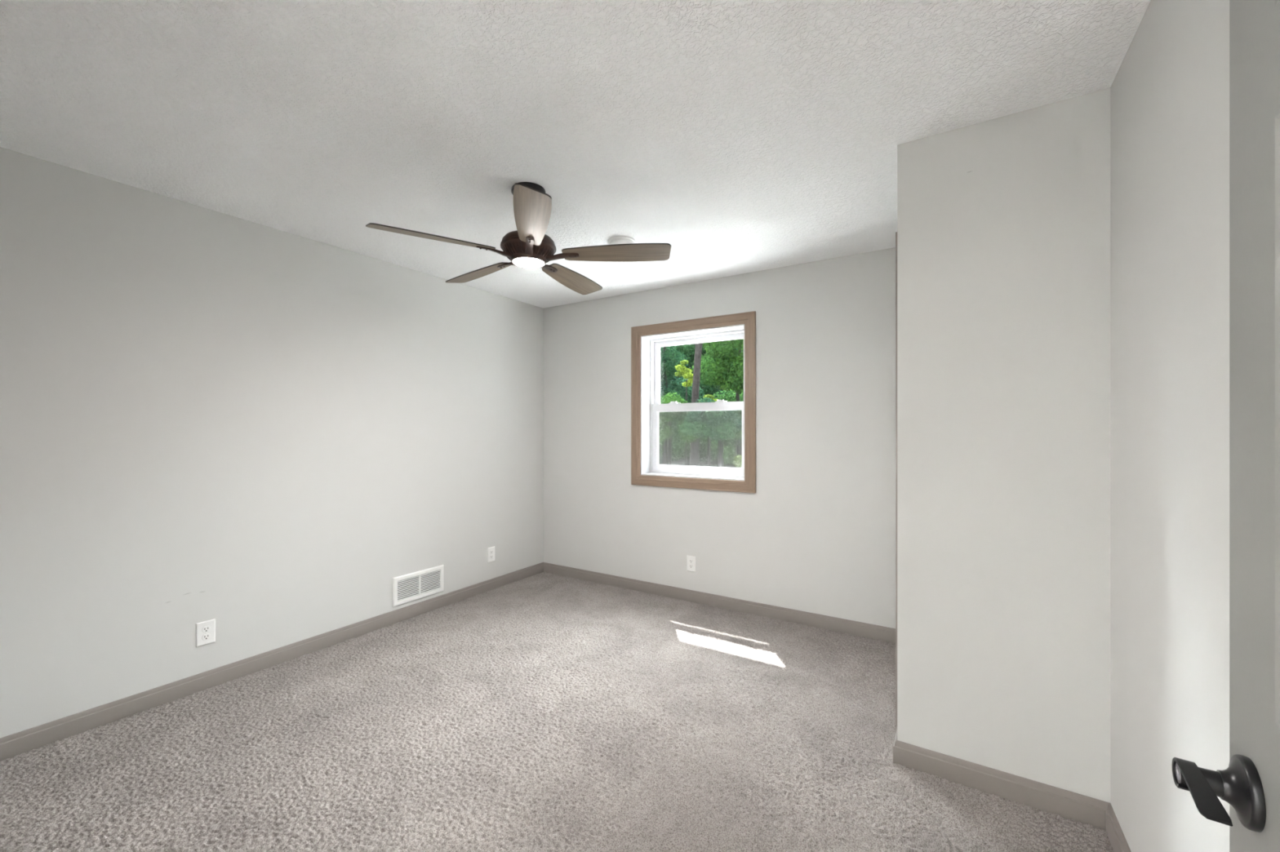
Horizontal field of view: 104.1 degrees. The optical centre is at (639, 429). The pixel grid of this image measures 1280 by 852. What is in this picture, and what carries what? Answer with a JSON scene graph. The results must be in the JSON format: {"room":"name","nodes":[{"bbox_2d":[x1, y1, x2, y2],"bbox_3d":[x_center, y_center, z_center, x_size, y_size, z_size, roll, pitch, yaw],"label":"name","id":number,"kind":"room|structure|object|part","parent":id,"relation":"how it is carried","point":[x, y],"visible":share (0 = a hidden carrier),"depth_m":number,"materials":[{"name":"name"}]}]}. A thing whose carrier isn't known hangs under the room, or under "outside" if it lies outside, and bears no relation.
{"room":"empty bedroom","nodes":[
{"label":"empty bedroom","id":0,"kind":"room"},
{"bbox_2d":[0,146,543,737],"bbox_3d":[-2.554,0.218,2.169,0.200,2.690,6.369,0,0,32],"label":"wall","id":1,"kind":"structure","parent":0,"point":[255,429],"depth_m":2.56,"materials":[{"name":"paint"}]},
{"bbox_2d":[195,618,215,647],"bbox_3d":[-2.204,1.032,2.532,0.009,0.119,0.077,0,0,32],"label":"electrical outlet","id":2,"kind":"object","parent":1,"relation":"attached to","point":[205,630],"visible":1,"depth_m":2.53,"materials":[{"name":"white plastic"}]},
{"bbox_2d":[201,626,210,632],"bbox_3d":[-2.201,1.012,2.531,0.002,0.029,0.034,0,0,32],"label":"receptacle","id":3,"kind":"object","parent":2,"relation":"attached to","point":[204,628],"depth_m":2.53,"materials":[{"name":"white plastic"}]},
{"bbox_2d":[201,633,210,640],"bbox_3d":[-2.201,1.052,2.531,0.002,0.029,0.034,0,0,32],"label":"receptacle","id":4,"kind":"object","parent":2,"relation":"attached to","point":[205,637],"depth_m":2.53,"materials":[{"name":"white plastic"}]},
{"bbox_2d":[0,562,543,761],"bbox_3d":[-1.822,1.274,3.138,0.014,0.090,3.509,0,0,32],"label":"baseboard","id":5,"kind":"structure","parent":1,"relation":"attached to","point":[12,745],"depth_m":2.57,"materials":[{"name":"grey paint"}]},
{"bbox_2d":[392,564,443,607],"bbox_3d":[-1.567,1.105,3.547,0.014,0.197,0.398,0,0,32],"label":"air vent","id":6,"kind":"object","parent":1,"relation":"in","point":[411,587],"visible":1,"depth_m":3.53,"materials":[{"name":"white plastic"}]},
{"bbox_2d":[487,546,494,562],"bbox_3d":[-1.222,1.026,4.102,0.009,0.119,0.077,0,0,32],"label":"electrical outlet","id":7,"kind":"object","parent":1,"relation":"attached to","point":[491,551],"visible":1,"depth_m":4.09,"materials":[{"name":"white plastic"}]},
{"bbox_2d":[0,571,1113,851],"bbox_3d":[-0.277,1.315,2.172,3.660,0.011,3.512,0,0,32],"label":"floor","id":8,"kind":"structure","parent":0,"point":[543,712],"depth_m":2.01,"materials":[{"name":"carpet"}]},
{"bbox_2d":[1172,0,1279,851],"bbox_3d":[0.412,0.285,0.241,0.088,2.032,0.762,0,0,36],"label":"door","id":9,"kind":"structure","parent":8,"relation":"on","point":[1250,784],"depth_m":0.49,"materials":[{"name":"grey paint"}]},
{"bbox_3d":[0.561,0.361,0.493,0.033,0.029,0.086,0,0,36],"label":"lever","id":10,"kind":"part","parent":9,"relation":"part of","materials":[{"name":"black metal"}]},
{"bbox_3d":[0.599,0.361,0.501,0.021,0.065,0.065,0,0,36],"label":"handle","id":11,"kind":"part","parent":9,"relation":"part of","materials":[{"name":"black metal"}]},
{"bbox_2d":[0,0,1151,308],"bbox_3d":[-0.940,-1.227,1.159,4.008,0.200,6.369,0,0,32],"label":"ceiling","id":12,"kind":"structure","parent":0,"point":[738,136],"depth_m":1.74,"materials":[{"name":"white paint"}]},
{"bbox_2d":[365,182,671,294],"bbox_3d":[-0.529,-0.951,2.381,1.272,0.352,1.279,0,0,32],"label":"ceiling fan","id":13,"kind":"object","parent":12,"relation":"hanging from","point":[527,246],"visible":1,"depth_m":2.27,"materials":[{"name":"brown wood"}]},
{"bbox_3d":[-0.878,-0.819,2.124,0.505,0.037,0.135,0,0,-32],"label":"blade","id":14,"kind":"part","parent":13,"relation":"part of","materials":[{"name":"brown wood"}]},
{"bbox_3d":[-0.843,-0.819,2.613,0.505,0.037,0.135,0,0,40],"label":"blade","id":15,"kind":"part","parent":13,"relation":"part of","materials":[{"name":"brown wood"}]},
{"bbox_3d":[-0.663,-0.808,2.258,0.152,0.029,0.034,0,0,-32],"label":"blade arm","id":16,"kind":"part","parent":13,"relation":"part of","materials":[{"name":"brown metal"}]},
{"bbox_3d":[-0.649,-0.808,2.450,0.152,0.029,0.034,0,0,40],"label":"blade arm","id":17,"kind":"part","parent":13,"relation":"part of","materials":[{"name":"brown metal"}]},
{"bbox_3d":[-0.484,-0.808,2.186,0.034,0.029,0.152,0,0,-14],"label":"blade arm","id":18,"kind":"part","parent":13,"relation":"part of","materials":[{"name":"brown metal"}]},
{"bbox_3d":[-0.423,-0.819,1.940,0.135,0.037,0.504,0,0,-14],"label":"blade","id":19,"kind":"part","parent":13,"relation":"part of","materials":[{"name":"brown wood"}]},
{"bbox_3d":[-0.462,-0.808,2.497,0.034,0.029,0.152,0,0,22],"label":"blade arm","id":20,"kind":"part","parent":13,"relation":"part of","materials":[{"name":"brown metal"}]},
{"bbox_3d":[-0.360,-0.808,2.333,0.152,0.029,0.034,0,0,4],"label":"blade arm","id":21,"kind":"part","parent":13,"relation":"part of","materials":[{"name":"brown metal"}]},
{"bbox_3d":[-0.367,-0.819,2.732,0.135,0.037,0.505,0,0,22],"label":"blade","id":22,"kind":"part","parent":13,"relation":"part of","materials":[{"name":"brown wood"}]},
{"bbox_3d":[-0.107,-0.819,2.315,0.505,0.037,0.135,0,0,4],"label":"blade","id":23,"kind":"part","parent":13,"relation":"part of","materials":[{"name":"brown wood"}]},
{"bbox_2d":[607,235,635,244],"bbox_3d":[-0.110,-1.104,2.977,0.166,0.046,0.166,0,0,32],"label":"smoke detector","id":24,"kind":"object","parent":12,"relation":"attached to","point":[615,239],"visible":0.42,"depth_m":2.92,"materials":[{"name":"white plastic"}]},
{"bbox_2d":[658,344,743,467],"bbox_3d":[6.796,-5.633,27.833,50.000,14.692,38.000,0,0,32],"label":"woodland","id":25,"kind":"object","parent":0,"point":[680,462],"depth_m":21.09,"materials":[{"name":"green plant"}]},
{"bbox_2d":[666,419,671,465],"bbox_3d":[0.852,0.512,14.610,0.188,2.704,0.186,0,0,32],"label":"young tree","id":26,"kind":"object","parent":25,"relation":"on","point":[668,441],"visible":0.16,"depth_m":14.53,"materials":[{"name":"grey plant"}]},
{"bbox_2d":[658,392,699,465],"bbox_3d":[0.632,0.481,10.945,1.358,2.563,1.050,0,0,32],"label":"shrub","id":27,"kind":"object","parent":25,"relation":"on","point":[664,417],"visible":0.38,"depth_m":10.85,"materials":[{"name":"green plant"}]},
{"bbox_2d":[658,346,704,465],"bbox_3d":[-1.455,-2.314,19.055,8.019,7.875,3.737,0,0,27],"label":"tree","id":28,"kind":"object","parent":25,"relation":"on","point":[665,366],"visible":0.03,"depth_m":17.52,"materials":[{"name":"green plant"}]},
{"bbox_2d":[675,360,693,466],"bbox_3d":[1.142,0.006,12.405,0.612,3.514,0.408,0,0,32],"label":"sapling","id":29,"kind":"object","parent":25,"relation":"on","point":[686,374],"visible":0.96,"depth_m":12.38,"materials":[{"name":"green plant"}]},
{"bbox_2d":[689,342,702,466],"bbox_3d":[1.381,-2.534,11.930,4.424,8.598,2.952,0,0,32],"label":"tree","id":30,"kind":"object","parent":25,"relation":"on","point":[695,446],"visible":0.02,"depth_m":11.89,"materials":[{"name":"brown plant"}]},
{"bbox_2d":[659,436,736,465],"bbox_3d":[2.719,0.546,20.461,5.259,1.606,3.162,0,0,32],"label":"shrub","id":31,"kind":"object","parent":25,"relation":"on","point":[679,448],"visible":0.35,"depth_m":19.82,"materials":[{"name":"green plant"}]},
{"bbox_2d":[661,340,743,420],"bbox_3d":[2.908,-3.629,24.026,5.242,8.803,3.463,0,0,25],"label":"tree","id":32,"kind":"object","parent":25,"relation":"on","point":[690,354],"visible":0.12,"depth_m":23.48,"materials":[{"name":"green plant"}]},
{"bbox_2d":[698,394,718,466],"bbox_3d":[1.681,0.446,12.178,0.754,2.634,0.395,0,0,32],"label":"shrub","id":33,"kind":"object","parent":25,"relation":"on","point":[707,396],"visible":0.16,"depth_m":12.18,"materials":[{"name":"green plant"}]},
{"bbox_2d":[679,397,742,466],"bbox_3d":[1.443,0.554,9.967,1.273,2.418,0.961,0,0,32],"label":"tree","id":34,"kind":"object","parent":25,"relation":"on","point":[715,424],"visible":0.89,"depth_m":9.75,"materials":[{"name":"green plant"}]},
{"bbox_2d":[691,338,743,466],"bbox_3d":[3.042,-1.826,14.385,2.833,7.097,3.305,0,0,41],"label":"tree","id":35,"kind":"object","parent":25,"relation":"on","point":[731,376],"visible":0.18,"depth_m":13.77,"materials":[{"name":"green plant"}]},
{"bbox_2d":[717,439,723,467],"bbox_3d":[2.660,0.369,16.507,0.221,2.705,0.220,0,0,32],"label":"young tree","id":36,"kind":"object","parent":25,"relation":"on","point":[720,446],"visible":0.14,"depth_m":16.41,"materials":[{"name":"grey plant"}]},
{"bbox_2d":[727,392,743,467],"bbox_3d":[2.280,0.423,11.286,1.402,2.680,0.880,0,0,32],"label":"tree","id":37,"kind":"object","parent":25,"relation":"on","point":[740,412],"visible":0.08,"depth_m":11.08,"materials":[{"name":"green plant"}]},
{"bbox_2d":[733,454,742,468],"bbox_3d":[2.104,1.046,10.499,0.292,1.042,0.259,0,0,32],"label":"shrub","id":38,"kind":"object","parent":25,"relation":"on","point":[736,464],"visible":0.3,"depth_m":10.46,"materials":[{"name":"green plant"}]},
{"bbox_2d":[543,247,895,628],"bbox_3d":[0.770,0.218,3.704,3.808,2.690,0.200,0,0,32],"label":"wall","id":39,"kind":"structure","parent":0,"point":[816,534],"depth_m":3.50,"materials":[{"name":"grey paint"}]},
{"bbox_2d":[686,555,696,572],"bbox_3d":[0.392,1.026,3.817,0.077,0.119,0.009,0,0,32],"label":"electrical outlet","id":40,"kind":"object","parent":39,"relation":"attached to","point":[691,560],"visible":1,"depth_m":3.81,"materials":[{"name":"white plastic"}]},
{"bbox_2d":[631,311,755,493],"bbox_3d":[0.436,-0.195,3.917,1.049,1.292,0.244,0,0,32],"label":"window","id":41,"kind":"structure","parent":39,"relation":"in","point":[646,406],"depth_m":3.95,"materials":[{"name":"beige wood"}]},
{"bbox_3d":[0.462,0.067,3.958,0.829,0.559,0.030,0,0,32],"label":"sash","id":42,"kind":"part","parent":41,"relation":"part of","materials":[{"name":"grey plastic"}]},
{"bbox_3d":[0.479,-0.449,3.986,0.821,0.575,0.028,0,0,32],"label":"sash","id":43,"kind":"part","parent":41,"relation":"part of","materials":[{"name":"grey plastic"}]},
{"bbox_2d":[543,562,895,643],"bbox_3d":[0.385,1.274,3.819,3.033,0.090,0.014,0,0,32],"label":"baseboard","id":44,"kind":"structure","parent":39,"relation":"attached to","point":[887,634],"depth_m":3.61,"materials":[{"name":"grey paint"}]},
{"bbox_2d":[897,87,1110,803],"bbox_3d":[1.313,0.098,1.854,0.626,2.449,0.110,0,0,32],"label":"wall","id":45,"kind":"structure","parent":0,"point":[1003,223],"depth_m":1.78,"materials":[{"name":"paint"}]},
{"bbox_2d":[893,727,1109,831],"bbox_3d":[1.312,1.274,1.867,0.640,0.090,0.160,0,0,32],"label":"baseboard","id":46,"kind":"structure","parent":45,"relation":"attached to","point":[1083,809],"depth_m":1.78,"materials":[{"name":"grey paint"}]},
{"bbox_2d":[1110,0,1229,851],"bbox_3d":[0.637,0.218,0.043,0.150,2.690,6.149,0,0,32],"label":"wall","id":47,"kind":"structure","parent":0,"point":[1170,90],"depth_m":1.21,"materials":[{"name":"grey paint"}]},
{"bbox_2d":[1106,803,1131,851],"bbox_3d":[0.940,1.274,0.682,0.014,0.090,2.273,0,0,32],"label":"baseboard","id":48,"kind":"structure","parent":47,"relation":"attached to","point":[1117,840],"depth_m":1.55,"materials":[{"name":"grey paint"}]},
{"bbox_3d":[1.422,0.097,2.515,0.110,2.449,1.126,0,0,32],"label":"wall","id":49,"kind":"structure","parent":0,"visible":0},
{"bbox_2d":[895,231,897,731],"bbox_3d":[1.369,0.239,2.494,0.079,2.147,0.964,0,0,32],"label":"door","id":50,"kind":"structure","parent":49,"relation":"in","point":[896,232],"depth_m":2.11,"materials":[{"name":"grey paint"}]}
]}

